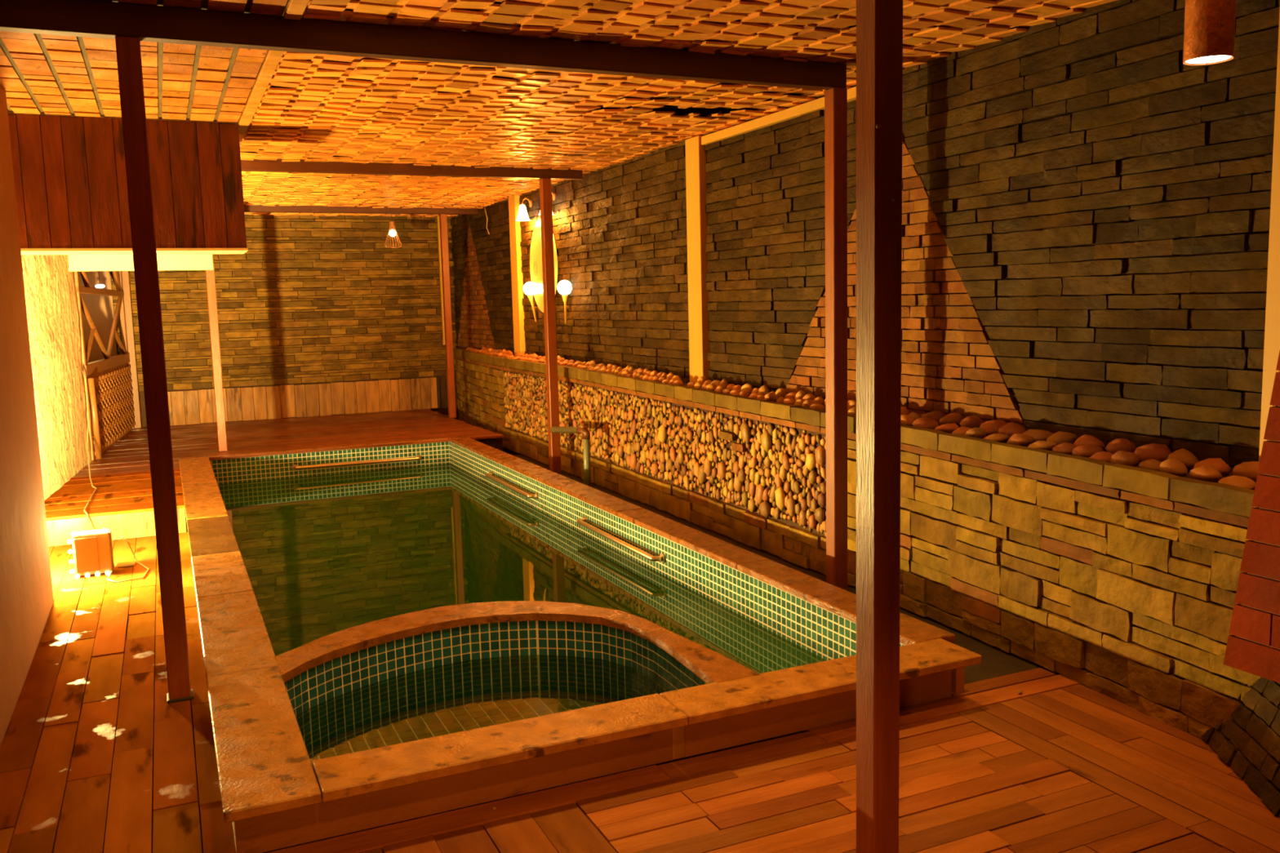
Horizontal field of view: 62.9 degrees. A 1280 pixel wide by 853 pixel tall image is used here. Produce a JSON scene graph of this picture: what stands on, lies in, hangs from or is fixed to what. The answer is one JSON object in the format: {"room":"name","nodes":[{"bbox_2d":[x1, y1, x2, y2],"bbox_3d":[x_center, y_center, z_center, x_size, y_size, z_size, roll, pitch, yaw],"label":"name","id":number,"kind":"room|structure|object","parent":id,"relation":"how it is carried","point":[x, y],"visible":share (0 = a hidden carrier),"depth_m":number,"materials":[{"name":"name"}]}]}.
{"room":"spa","nodes":[
{"label":"spa","id":0,"kind":"room"},
{"bbox_2d":[0,84,91,747],"bbox_3d":[-2.861,-0.228,4.156,0.530,2.800,11.136,-5,8,-24],"label":"wall","id":1,"kind":"structure","parent":0,"point":[26,590],"depth_m":5.08,"materials":[{"name":"paint"}]},
{"bbox_2d":[81,369,97,530],"bbox_3d":[-4.046,0.171,7.667,0.073,1.017,3.520,-5,8,-26],"label":"cable","id":2,"kind":"object","parent":1,"relation":"attached to","point":[95,488],"visible":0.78,"depth_m":8.57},
{"bbox_2d":[67,253,213,271],"bbox_3d":[-4.385,-1.469,9.216,1.155,0.190,0.080,-5,8,-24],"label":"beam","id":3,"kind":"structure","parent":1,"relation":"attached to","point":[165,261],"depth_m":9.14,"materials":[{"name":"paint"}]},
{"bbox_2d":[110,213,458,427],"bbox_3d":[-4.596,-1.247,12.564,5.300,2.900,0.212,-5,8,-24],"label":"wall","id":4,"kind":"structure","parent":0,"point":[311,300],"depth_m":12.72,"materials":[{"name":"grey stone"}]},
{"bbox_2d":[78,271,117,362],"bbox_3d":[-6.113,-0.960,11.787,0.383,2.010,0.075,-5,8,-24],"label":"window","id":5,"kind":"structure","parent":4,"relation":"in","point":[100,308],"depth_m":11.75,"materials":[{"name":"brown glass"}]},
{"bbox_2d":[121,271,141,428],"bbox_3d":[-5.804,-1.029,11.880,0.110,2.110,0.090,-5,8,-24],"label":"trim","id":6,"kind":"structure","parent":4,"relation":"attached to","point":[125,274],"depth_m":11.87,"materials":[{"name":"wood"}]},
{"bbox_2d":[167,377,440,425],"bbox_3d":[-4.079,-0.321,12.799,3.300,0.402,0.057,-5,8,-24],"label":"wood paneling","id":7,"kind":"structure","parent":4,"relation":"attached to","point":[289,401],"depth_m":12.77,"materials":[{"name":"wood"}]},
{"bbox_2d":[436,216,444,344],"bbox_3d":[-2.497,-1.850,13.290,0.080,1.620,0.060,-5,8,-24],"label":"batten","id":8,"kind":"object","parent":4,"relation":"attached to","point":[437,217],"visible":0.36,"depth_m":13.26,"materials":[{"name":"paint"}]},
{"bbox_2d":[0,0,1116,217],"bbox_3d":[-1.585,-1.858,6.129,4.600,0.138,13.969,-5,8,-24],"label":"ceiling","id":9,"kind":"structure","parent":0,"point":[283,104],"depth_m":5.27,"materials":[{"name":"brown wood"}]},
{"bbox_2d":[95,271,105,288],"bbox_3d":[-5.891,-1.964,11.346,0.095,0.922,0.060,-5,8,-24],"label":"lamp","id":10,"kind":"object","parent":9,"relation":"hanging from","point":[99,286],"visible":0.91,"depth_m":11.38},
{"bbox_2d":[8,113,248,254],"bbox_3d":[-3.120,-1.401,6.158,1.455,0.747,0.415,-5,8,-24],"label":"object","id":11,"kind":"object","parent":9,"relation":"hanging from","point":[69,172],"visible":0.91,"depth_m":5.99,"materials":[{"name":"brown wood"}]},
{"bbox_2d":[244,201,479,214],"bbox_3d":[-3.592,-2.391,11.414,3.750,0.115,0.070,-5,8,-24],"label":"ceiling beam","id":12,"kind":"structure","parent":9,"relation":"attached to","point":[247,208],"depth_m":11.58,"materials":[{"name":"brown wood"}]},
{"bbox_2d":[384,213,402,248],"bbox_3d":[-2.849,-2.288,12.041,0.204,0.456,0.201,-5,8,-24],"label":"pendant","id":13,"kind":"object","parent":9,"relation":"hanging from","point":[393,232],"visible":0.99,"depth_m":12.02,"materials":[{"name":"orange metal"}]},
{"bbox_2d":[240,156,582,179],"bbox_3d":[-1.785,-2.049,8.288,2.830,0.115,0.070,-5,8,-24],"label":"ceiling beam","id":14,"kind":"structure","parent":9,"relation":"attached to","point":[271,166],"depth_m":8.22,"materials":[{"name":"brown wood"}]},
{"bbox_2d":[0,0,846,89],"bbox_3d":[-0.705,-1.556,4.305,3.705,0.115,0.070,-5,8,-24],"label":"ceiling beam","id":15,"kind":"structure","parent":9,"relation":"attached to","point":[77,18],"depth_m":4.15,"materials":[{"name":"brown wood"}]},
{"bbox_2d":[1182,0,1235,65],"bbox_3d":[1.514,-1.238,2.770,0.120,0.520,0.120,-5,8,-24],"label":"pendant","id":16,"kind":"object","parent":9,"relation":"hanging from","point":[1209,34],"visible":1,"depth_m":2.75,"materials":[{"name":"metal"}]},
{"bbox_2d":[0,454,1279,852],"bbox_3d":[-0.796,0.996,4.939,4.750,0.123,10.600,-5,8,-24],"label":"floor","id":17,"kind":"structure","parent":0,"point":[95,757],"depth_m":3.30,"materials":[{"name":"brown wood"}]},
{"bbox_2d":[66,528,135,578],"bbox_3d":[-3.147,0.715,6.120,0.330,0.275,0.238,-5,8,-24],"label":"lamp","id":18,"kind":"object","parent":17,"relation":"on","point":[93,553],"visible":1,"depth_m":6.01,"materials":[{"name":"metal"}]},
{"bbox_2d":[106,536,149,582],"bbox_3d":[-2.954,0.754,6.033,0.196,0.198,0.397,-3,7,-16],"label":"cable","id":19,"kind":"object","parent":17,"relation":"on","point":[122,537],"visible":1,"depth_m":6.03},
{"bbox_2d":[115,35,194,703],"bbox_3d":[-1.830,-0.173,3.951,0.096,2.490,0.096,-5,8,-24],"label":"wooden post","id":20,"kind":"object","parent":17,"relation":"on","point":[127,48],"visible":1,"depth_m":3.91,"materials":[{"name":"brown wood"}]},
{"bbox_2d":[44,408,504,546],"bbox_3d":[-3.429,0.289,10.067,4.158,0.191,5.600,-5,8,-24],"label":"platform","id":21,"kind":"object","parent":17,"relation":"on","point":[122,502],"visible":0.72,"depth_m":10.04,"materials":[{"name":"brown wood"}]},
{"bbox_2d":[74,271,134,461],"bbox_3d":[-5.370,-0.824,10.562,0.116,2.003,2.685,-4,7,-18],"label":"wooden screen","id":22,"kind":"object","parent":21,"relation":"on","point":[108,380],"visible":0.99,"depth_m":10.34,"materials":[{"name":"wood"}]},
{"bbox_2d":[205,257,227,451],"bbox_3d":[-3.948,-0.662,9.747,0.075,1.800,0.075,-5,8,-24],"label":"wooden post","id":23,"kind":"object","parent":21,"relation":"on","point":[210,274],"visible":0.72,"depth_m":9.72,"materials":[{"name":"brown wood"}]},
{"bbox_2d":[439,213,456,417],"bbox_3d":[-2.229,-1.270,12.138,0.075,2.350,0.075,-5,8,-24],"label":"wooden post","id":24,"kind":"object","parent":21,"relation":"on","point":[442,217],"visible":1,"depth_m":12.11,"materials":[{"name":"brown wood"}]},
{"bbox_2d":[539,177,561,475],"bbox_3d":[-0.761,-0.815,8.892,0.080,2.530,0.080,-5,8,-24],"label":"wooden post","id":25,"kind":"object","parent":17,"relation":"on","point":[545,188],"visible":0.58,"depth_m":8.85,"materials":[{"name":"brown wood"}]},
{"bbox_2d":[550,426,591,486],"bbox_3d":[-0.563,0.241,8.463,0.068,0.526,0.562,-6,8,-34],"label":"pipe","id":26,"kind":"object","parent":17,"relation":"on","point":[583,430],"visible":0.94,"depth_m":8.25,"materials":[{"name":"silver metal"}]},
{"bbox_2d":[178,435,981,852],"bbox_3d":[-1.405,1.219,6.685,2.627,1.351,7.377,-5,8,-24],"label":"swimming pool","id":27,"kind":"object","parent":17,"relation":"in","point":[273,798],"visible":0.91,"depth_m":3.58,"materials":[{"name":"tile"}]},
{"bbox_2d":[291,455,421,470],"bbox_3d":[-2.673,0.347,9.945,1.211,0.066,0.070,-5,8,-24],"label":"grab rail","id":28,"kind":"object","parent":27,"relation":"attached to","point":[294,467],"visible":1,"depth_m":9.90,"materials":[{"name":"metal"}]},
{"bbox_2d":[484,471,537,499],"bbox_3d":[-1.058,0.470,8.449,0.070,0.056,1.226,-5,8,-24],"label":"grab rail","id":29,"kind":"object","parent":27,"relation":"attached to","point":[490,475],"visible":1,"depth_m":8.30,"materials":[{"name":"metal"}]},
{"bbox_2d":[275,600,759,766],"bbox_3d":[-0.552,1.521,4.011,1.552,1.350,1.415,-5,8,-24],"label":"hot tub","id":30,"kind":"object","parent":27,"relation":"in","point":[439,671],"visible":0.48,"depth_m":4.29,"materials":[{"name":"tile"}]},
{"bbox_2d":[217,463,826,674],"bbox_3d":[-1.413,0.797,6.702,2.200,0.001,7.081,-5,8,-24],"label":"pool water","id":31,"kind":"object","parent":27,"relation":"in","point":[322,555],"visible":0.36,"depth_m":6.41,"materials":[{"name":"liquid"}]},
{"bbox_2d":[576,515,664,563],"bbox_3d":[-0.152,0.690,6.473,0.070,0.056,1.256,-5,8,-24],"label":"grab rail","id":32,"kind":"object","parent":27,"relation":"attached to","point":[582,522],"visible":1,"depth_m":6.33,"materials":[{"name":"metal"}]},
{"bbox_2d":[824,87,847,591],"bbox_3d":[0.976,-0.394,5.202,0.080,2.490,0.080,-5,8,-24],"label":"wooden post","id":33,"kind":"object","parent":17,"relation":"on","point":[835,98],"visible":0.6,"depth_m":5.16,"materials":[{"name":"brown wood"}]},
{"bbox_2d":[453,347,1260,739],"bbox_3d":[-0.199,0.074,8.407,0.451,1.054,11.240,-5,8,-24],"label":"wall","id":34,"kind":"structure","parent":17,"relation":"on","point":[1118,581],"depth_m":4.48,"materials":[{"name":"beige stone"}]},
{"bbox_2d":[588,360,595,367],"bbox_3d":[-0.406,-0.520,8.995,0.062,0.098,0.081,-4,7,-21],"label":"stone","id":35,"kind":"object","parent":34,"relation":"on","point":[593,362],"visible":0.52,"depth_m":8.97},
{"bbox_2d":[621,370,630,376],"bbox_3d":[-0.108,-0.401,8.149,0.068,0.069,0.085,-5,8,-30],"label":"stone","id":36,"kind":"object","parent":34,"relation":"on","point":[624,373],"visible":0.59,"depth_m":8.12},
{"bbox_2d":[657,375,666,382],"bbox_3d":[0.164,-0.334,7.557,0.071,0.067,0.077,0,7,14],"label":"rock","id":37,"kind":"object","parent":34,"relation":"on","point":[662,378],"visible":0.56,"depth_m":7.53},
{"bbox_2d":[666,372,674,379],"bbox_3d":[0.227,-0.352,7.639,0.074,0.089,0.061,0,7,14],"label":"rock","id":38,"kind":"object","parent":34,"relation":"on","point":[670,375],"visible":0.4,"depth_m":7.62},
{"bbox_2d":[673,379,683,386],"bbox_3d":[0.265,-0.297,7.320,0.066,0.062,0.072,1,7,17],"label":"rock","id":39,"kind":"object","parent":34,"relation":"on","point":[678,382],"visible":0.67,"depth_m":7.29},
{"bbox_2d":[687,382,696,387],"bbox_3d":[0.362,-0.272,7.128,0.068,0.065,0.088,-4,7,-24],"label":"rock","id":40,"kind":"object","parent":34,"relation":"on","point":[691,384],"visible":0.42,"depth_m":7.11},
{"bbox_2d":[693,382,702,388],"bbox_3d":[0.397,-0.267,7.037,0.077,0.070,0.067,3,8,31],"label":"rock","id":41,"kind":"object","parent":34,"relation":"on","point":[698,384],"visible":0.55,"depth_m":7.01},
{"bbox_2d":[697,376,706,384],"bbox_3d":[0.424,-0.299,7.188,0.068,0.094,0.088,-6,8,-31],"label":"rock","id":42,"kind":"object","parent":34,"relation":"on","point":[702,380],"visible":0.42,"depth_m":7.15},
{"bbox_2d":[706,383,716,391],"bbox_3d":[0.474,-0.247,6.875,0.070,0.071,0.088,-8,9,-43],"label":"rock","id":43,"kind":"object","parent":34,"relation":"on","point":[712,387],"visible":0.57,"depth_m":6.85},
{"bbox_2d":[711,380,720,386],"bbox_3d":[0.514,-0.268,6.989,0.065,0.082,0.095,-8,9,-43],"label":"rock","id":44,"kind":"object","parent":34,"relation":"on","point":[717,383],"visible":0.3,"depth_m":6.96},
{"bbox_2d":[715,385,725,393],"bbox_3d":[0.524,-0.234,6.779,0.073,0.066,0.087,-7,9,-36],"label":"rock","id":45,"kind":"object","parent":34,"relation":"on","point":[720,388],"visible":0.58,"depth_m":6.75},
{"bbox_2d":[720,378,728,388],"bbox_3d":[0.554,-0.266,6.892,0.063,0.102,0.082,-5,8,-25],"label":"rock","id":46,"kind":"object","parent":34,"relation":"on","point":[723,383],"visible":0.47,"depth_m":6.87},
{"bbox_2d":[722,388,732,394],"bbox_3d":[0.566,-0.216,6.681,0.068,0.055,0.093,-3,7,-16],"label":"rock","id":47,"kind":"object","parent":34,"relation":"on","point":[727,391],"visible":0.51,"depth_m":6.65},
{"bbox_2d":[730,389,741,395],"bbox_3d":[0.608,-0.204,6.583,0.071,0.055,0.101,-5,8,-29],"label":"rock","id":48,"kind":"object","parent":34,"relation":"on","point":[735,392],"visible":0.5,"depth_m":6.56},
{"bbox_2d":[732,384,741,391],"bbox_3d":[0.626,-0.230,6.721,0.070,0.078,0.075,4,9,38],"label":"rock","id":49,"kind":"object","parent":34,"relation":"on","point":[737,387],"visible":0.43,"depth_m":6.69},
{"bbox_2d":[738,391,750,397],"bbox_3d":[0.650,-0.192,6.481,0.069,0.056,0.088,-2,7,-5],"label":"rock","id":50,"kind":"object","parent":34,"relation":"on","point":[744,393],"visible":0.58,"depth_m":6.45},
{"bbox_2d":[740,382,752,394],"bbox_3d":[0.672,-0.229,6.629,0.098,0.091,0.058,4,9,38],"label":"rock","id":51,"kind":"object","parent":34,"relation":"on","point":[747,387],"visible":0.59,"depth_m":6.60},
{"bbox_2d":[748,392,760,398],"bbox_3d":[0.702,-0.179,6.389,0.097,0.052,0.065,2,8,27],"label":"rock","id":52,"kind":"object","parent":34,"relation":"on","point":[754,395],"visible":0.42,"depth_m":6.36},
{"bbox_2d":[751,387,759,393],"bbox_3d":[0.730,-0.208,6.536,0.062,0.070,0.094,-3,7,-16],"label":"rock","id":53,"kind":"object","parent":34,"relation":"on","point":[755,390],"visible":0.38,"depth_m":6.51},
{"bbox_2d":[756,394,764,399],"bbox_3d":[0.728,-0.168,6.293,0.057,0.052,0.072,-3,7,-14],"label":"rock","id":54,"kind":"object","parent":34,"relation":"on","point":[762,396],"visible":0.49,"depth_m":6.26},
{"bbox_2d":[758,384,768,395],"bbox_3d":[0.761,-0.209,6.437,0.065,0.099,0.091,-7,9,-37],"label":"rock","id":55,"kind":"object","parent":34,"relation":"on","point":[763,389],"visible":0.57,"depth_m":6.41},
{"bbox_2d":[764,392,775,401],"bbox_3d":[0.766,-0.165,6.205,0.060,0.070,0.090,-3,7,-12],"label":"rock","id":56,"kind":"object","parent":34,"relation":"on","point":[770,397],"visible":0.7,"depth_m":6.17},
{"bbox_2d":[774,388,786,399],"bbox_3d":[0.841,-0.181,6.258,0.069,0.098,0.074,-1,7,2],"label":"rock","id":57,"kind":"object","parent":34,"relation":"on","point":[780,393],"visible":0.63,"depth_m":6.23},
{"bbox_2d":[776,396,785,403],"bbox_3d":[0.828,-0.147,6.117,0.065,0.053,0.091,-5,8,-27],"label":"rock","id":58,"kind":"object","parent":34,"relation":"on","point":[780,399],"visible":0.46,"depth_m":6.09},
{"bbox_2d":[782,398,795,404],"bbox_3d":[0.861,-0.135,6.023,0.060,0.058,0.078,-3,7,-16],"label":"rock","id":59,"kind":"object","parent":34,"relation":"on","point":[788,401],"visible":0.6,"depth_m":6.00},
{"bbox_2d":[784,391,796,401],"bbox_3d":[0.889,-0.166,6.170,0.098,0.076,0.070,3,8,35],"label":"rock","id":60,"kind":"object","parent":34,"relation":"on","point":[791,395],"visible":0.42,"depth_m":6.14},
{"bbox_2d":[794,399,804,406],"bbox_3d":[0.910,-0.127,5.940,0.082,0.062,0.067,5,9,43],"label":"rock","id":61,"kind":"object","parent":34,"relation":"on","point":[799,402],"visible":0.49,"depth_m":5.91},
{"bbox_2d":[795,390,805,401],"bbox_3d":[0.936,-0.162,6.077,0.065,0.097,0.082,-4,7,-21],"label":"rock","id":62,"kind":"object","parent":34,"relation":"on","point":[800,394],"visible":0.46,"depth_m":6.05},
{"bbox_2d":[801,400,815,408],"bbox_3d":[0.942,-0.119,5.850,0.075,0.065,0.077,-1,7,7],"label":"rock","id":63,"kind":"object","parent":34,"relation":"on","point":[806,403],"visible":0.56,"depth_m":5.82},
{"bbox_2d":[802,393,815,399],"bbox_3d":[0.968,-0.144,5.982,0.068,0.087,0.087,-5,8,-26],"label":"rock","id":64,"kind":"object","parent":34,"relation":"on","point":[808,397],"visible":0.38,"depth_m":5.95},
{"bbox_2d":[809,403,826,410],"bbox_3d":[0.976,-0.102,5.763,0.096,0.052,0.065,4,8,36],"label":"rock","id":65,"kind":"object","parent":34,"relation":"on","point":[815,406],"visible":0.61,"depth_m":5.74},
{"bbox_2d":[813,396,824,405],"bbox_3d":[1.002,-0.131,5.892,0.078,0.075,0.053,3,8,31],"label":"rock","id":66,"kind":"object","parent":34,"relation":"on","point":[820,400],"visible":0.48,"depth_m":5.87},
{"bbox_2d":[847,400,856,408],"bbox_3d":[1.140,-0.099,5.614,0.054,0.089,0.095,-5,8,-27],"label":"rock","id":67,"kind":"object","parent":34,"relation":"on","point":[851,403],"visible":0.33,"depth_m":5.59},
{"bbox_2d":[847,407,856,415],"bbox_3d":[1.114,-0.069,5.451,0.072,0.067,0.076,1,7,23],"label":"rock","id":68,"kind":"object","parent":34,"relation":"on","point":[853,411],"visible":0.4,"depth_m":5.42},
{"bbox_2d":[901,406,909,415],"bbox_3d":[1.307,-0.054,5.240,0.077,0.091,0.082,1,7,18],"label":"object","id":69,"kind":"object","parent":34,"relation":"on","point":[904,411],"visible":0.24,"depth_m":5.21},
{"bbox_2d":[901,414,914,426],"bbox_3d":[1.290,-0.024,5.078,0.078,0.067,0.098,-6,8,-36],"label":"rock","id":70,"kind":"object","parent":34,"relation":"on","point":[906,420],"visible":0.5,"depth_m":5.04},
{"bbox_2d":[908,412,921,420],"bbox_3d":[1.346,-0.035,5.144,0.065,0.073,0.099,-5,8,-30],"label":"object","id":71,"kind":"object","parent":34,"relation":"on","point":[914,415],"visible":0.34,"depth_m":5.11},
{"bbox_2d":[911,417,939,429],"bbox_3d":[1.353,-0.007,4.961,0.124,0.064,0.128,-1,7,2],"label":"rock","id":72,"kind":"object","parent":34,"relation":"on","point":[926,423],"visible":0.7,"depth_m":4.92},
{"bbox_2d":[921,410,946,424],"bbox_3d":[1.433,-0.038,5.125,0.133,0.082,0.114,-6,8,-36],"label":"rock","id":73,"kind":"object","parent":34,"relation":"on","point":[935,415],"visible":0.47,"depth_m":5.08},
{"bbox_2d":[934,423,959,433],"bbox_3d":[1.417,0.012,4.829,0.112,0.055,0.120,0,7,15],"label":"rock","id":74,"kind":"object","parent":34,"relation":"on","point":[947,428],"visible":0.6,"depth_m":4.78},
{"bbox_2d":[938,413,964,427],"bbox_3d":[1.481,-0.024,4.989,0.122,0.081,0.121,-7,9,-41],"label":"rock","id":75,"kind":"object","parent":34,"relation":"on","point":[952,418],"visible":0.6,"depth_m":4.94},
{"bbox_2d":[951,426,970,435],"bbox_3d":[1.460,0.029,4.718,0.105,0.052,0.091,-7,9,-38],"label":"rock","id":76,"kind":"object","parent":34,"relation":"on","point":[962,430],"visible":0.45,"depth_m":4.69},
{"bbox_2d":[959,415,984,428],"bbox_3d":[1.549,-0.011,4.865,0.122,0.081,0.122,0,7,11],"label":"rock","id":77,"kind":"object","parent":34,"relation":"on","point":[972,421],"visible":0.57,"depth_m":4.82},
{"bbox_2d":[964,426,987,438],"bbox_3d":[1.483,0.035,4.608,0.093,0.063,0.095,-6,8,-33],"label":"rock","id":78,"kind":"object","parent":34,"relation":"on","point":[979,433],"visible":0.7,"depth_m":4.57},
{"bbox_2d":[978,419,1007,435],"bbox_3d":[1.599,0.009,4.733,0.124,0.081,0.132,-2,7,-6],"label":"rock","id":79,"kind":"object","parent":34,"relation":"on","point":[991,427],"visible":0.52,"depth_m":4.69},
{"bbox_2d":[983,433,1010,443],"bbox_3d":[1.529,0.054,4.498,0.114,0.049,0.118,3,8,34],"label":"rock","id":80,"kind":"object","parent":34,"relation":"on","point":[1000,437],"visible":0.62,"depth_m":4.45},
{"bbox_2d":[998,422,1026,436],"bbox_3d":[1.629,0.024,4.577,0.124,0.089,0.107,5,9,44],"label":"rock","id":81,"kind":"object","parent":34,"relation":"on","point":[1011,428],"visible":0.56,"depth_m":4.54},
{"bbox_2d":[1007,433,1035,447],"bbox_3d":[1.587,0.062,4.371,0.095,0.067,0.135,-6,8,-32],"label":"rock","id":82,"kind":"object","parent":34,"relation":"on","point":[1019,439],"visible":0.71,"depth_m":4.33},
{"bbox_2d":[1022,429,1053,441],"bbox_3d":[1.690,0.048,4.442,0.128,0.073,0.132,4,9,39],"label":"rock","id":83,"kind":"object","parent":34,"relation":"on","point":[1037,434],"visible":0.38,"depth_m":4.40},
{"bbox_2d":[1027,440,1056,451],"bbox_3d":[1.633,0.086,4.240,0.111,0.058,0.105,-5,8,-24],"label":"rock","id":84,"kind":"object","parent":34,"relation":"on","point":[1044,445],"visible":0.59,"depth_m":4.20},
{"bbox_2d":[1046,431,1077,445],"bbox_3d":[1.741,0.062,4.317,0.122,0.082,0.097,-3,7,-12],"label":"rock","id":85,"kind":"object","parent":34,"relation":"on","point":[1059,437],"visible":0.54,"depth_m":4.28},
{"bbox_2d":[1052,442,1076,455],"bbox_3d":[1.684,0.092,4.138,0.096,0.062,0.102,-6,8,-31],"label":"rock","id":86,"kind":"object","parent":34,"relation":"on","point":[1065,447],"visible":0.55,"depth_m":4.11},
{"bbox_2d":[1071,444,1103,457],"bbox_3d":[1.731,0.103,4.047,0.120,0.067,0.090,-3,7,-12],"label":"rock","id":87,"kind":"object","parent":34,"relation":"on","point":[1084,451],"visible":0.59,"depth_m":4.02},
{"bbox_2d":[1074,434,1105,450],"bbox_3d":[1.796,0.075,4.194,0.101,0.083,0.138,-6,8,-35],"label":"rock","id":88,"kind":"object","parent":34,"relation":"on","point":[1085,439],"visible":0.52,"depth_m":4.16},
{"bbox_2d":[1089,451,1112,462],"bbox_3d":[1.746,0.122,3.942,0.098,0.053,0.091,-3,7,-13],"label":"rock","id":89,"kind":"object","parent":34,"relation":"on","point":[1103,455],"visible":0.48,"depth_m":3.92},
{"bbox_2d":[1104,438,1136,454],"bbox_3d":[1.864,0.087,4.058,0.112,0.086,0.114,1,7,16],"label":"rock","id":90,"kind":"object","parent":34,"relation":"on","point":[1116,445],"visible":0.59,"depth_m":4.02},
{"bbox_2d":[1109,450,1139,466],"bbox_3d":[1.785,0.126,3.846,0.095,0.070,0.093,-6,8,-36],"label":"rock","id":91,"kind":"object","parent":34,"relation":"on","point":[1126,458],"visible":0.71,"depth_m":3.81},
{"bbox_2d":[1138,458,1160,471],"bbox_3d":[1.841,0.142,3.760,0.092,0.053,0.083,5,9,43],"label":"rock","id":92,"kind":"object","parent":34,"relation":"on","point":[1153,464],"visible":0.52,"depth_m":3.74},
{"bbox_2d":[1133,443,1171,463],"bbox_3d":[1.918,0.105,3.917,0.121,0.088,0.132,-3,7,-11],"label":"rock","id":93,"kind":"object","parent":34,"relation":"on","point":[1160,452],"visible":0.6,"depth_m":3.88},
{"bbox_2d":[1159,457,1187,476],"bbox_3d":[1.865,0.146,3.660,0.093,0.073,0.087,1,7,18],"label":"rock","id":94,"kind":"object","parent":34,"relation":"on","point":[1173,466],"visible":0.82,"depth_m":3.63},
{"bbox_2d":[1167,448,1199,470],"bbox_3d":[1.963,0.123,3.783,0.105,0.087,0.101,-3,7,-13],"label":"rock","id":95,"kind":"object","parent":34,"relation":"on","point":[1186,457],"visible":0.59,"depth_m":3.75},
{"bbox_2d":[1188,465,1222,482],"bbox_3d":[1.909,0.164,3.549,0.091,0.063,0.128,-3,7,-16],"label":"rock","id":96,"kind":"object","parent":34,"relation":"on","point":[1206,473],"visible":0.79,"depth_m":3.50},
{"bbox_2d":[1193,457,1231,476],"bbox_3d":[1.990,0.145,3.658,0.108,0.070,0.113,-4,7,-19],"label":"rock","id":97,"kind":"object","parent":34,"relation":"on","point":[1218,464],"visible":0.57,"depth_m":3.62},
{"bbox_2d":[1217,475,1255,489],"bbox_3d":[1.950,0.186,3.417,0.102,0.050,0.113,-7,9,-39],"label":"rock","id":98,"kind":"object","parent":34,"relation":"on","point":[1237,481],"visible":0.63,"depth_m":3.39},
{"bbox_2d":[1231,461,1261,483],"bbox_3d":[2.072,0.157,3.527,0.105,0.083,0.131,-3,7,-11],"label":"rock","id":99,"kind":"object","parent":34,"relation":"on","point":[1247,469],"visible":0.41,"depth_m":3.50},
{"bbox_2d":[856,0,902,852],"bbox_3d":[0.586,-0.122,2.563,0.080,2.600,0.085,-5,8,-24],"label":"wooden post","id":100,"kind":"object","parent":17,"relation":"on","point":[879,23],"visible":1,"depth_m":2.55,"materials":[{"name":"brown wood"}]},
{"bbox_2d":[1200,676,1279,817],"bbox_3d":[1.891,0.826,2.936,0.559,0.582,1.281,-3,7,-11],"label":"stone base","id":101,"kind":"object","parent":17,"relation":"on","point":[1249,742],"visible":0.62,"depth_m":3.20,"materials":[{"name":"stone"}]},
{"bbox_2d":[450,0,1279,471],"bbox_3d":[0.564,-0.743,7.308,0.246,2.900,14.100,-5,8,-24],"label":"wall","id":102,"kind":"structure","parent":0,"point":[1086,206],"depth_m":4.62,"materials":[{"name":"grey stone"}]},
{"bbox_2d":[508,195,525,356],"bbox_3d":[-1.286,-1.551,10.970,0.060,1.700,0.220,-5,8,-24],"label":"batten","id":103,"kind":"object","parent":102,"relation":"attached to","point":[517,276],"visible":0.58,"depth_m":10.91,"materials":[{"name":"paint"}]},
{"bbox_2d":[515,197,532,221],"bbox_3d":[-1.159,-2.166,10.420,0.170,0.227,0.150,-5,8,-24],"label":"wall sconce","id":104,"kind":"object","parent":102,"relation":"attached to","point":[522,215],"visible":1,"depth_m":10.39,"materials":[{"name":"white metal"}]},
{"bbox_2d":[523,281,537,321],"bbox_3d":[-1.095,-1.256,10.540,0.160,0.402,0.138,1,7,21],"label":"torch","id":105,"kind":"object","parent":102,"relation":"attached to","point":[528,286],"visible":0.89,"depth_m":10.49,"materials":[{"name":"glass"}]},
{"bbox_2d":[529,218,557,312],"bbox_3d":[-0.942,-1.566,10.187,0.026,0.910,0.740,-5,8,-24],"label":"board","id":106,"kind":"object","parent":102,"relation":"attached to","point":[535,254],"visible":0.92,"depth_m":10.29,"materials":[{"name":"yellow"}]},
{"bbox_2d":[556,280,572,324],"bbox_3d":[-0.687,-1.148,9.642,0.145,0.402,0.140,-5,8,-24],"label":"torch","id":107,"kind":"object","parent":102,"relation":"attached to","point":[564,287],"visible":1,"depth_m":9.59,"materials":[{"name":"glass"}]},
{"bbox_2d":[684,135,710,382],"bbox_3d":[0.402,-1.125,7.291,0.060,1.730,0.200,-5,8,-24],"label":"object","id":108,"kind":"object","parent":102,"relation":"attached to","point":[695,153],"visible":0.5,"depth_m":7.25,"materials":[{"name":"paint"}]},
{"bbox_2d":[701,86,856,145],"bbox_3d":[0.851,-1.836,6.181,0.050,0.055,2.000,-5,8,-24],"label":"rail","id":109,"kind":"object","parent":102,"relation":"attached to","point":[796,111],"visible":0.58,"depth_m":6.27,"materials":[{"name":"paint"}]},
{"bbox_2d":[1222,351,1279,683],"bbox_3d":[2.277,-0.081,2.794,0.440,1.784,1.182,-5,8,-24],"label":"buttress","id":110,"kind":"object","parent":102,"relation":"attached to","point":[1253,644],"visible":1,"depth_m":3.19,"materials":[{"name":"brick"}]},
{"bbox_2d":[1258,11,1279,461],"bbox_3d":[2.174,-0.703,3.427,0.060,1.730,0.195,-5,8,-24],"label":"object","id":111,"kind":"object","parent":102,"relation":"attached to","point":[1272,329],"visible":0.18,"depth_m":3.51,"materials":[{"name":"paint"}]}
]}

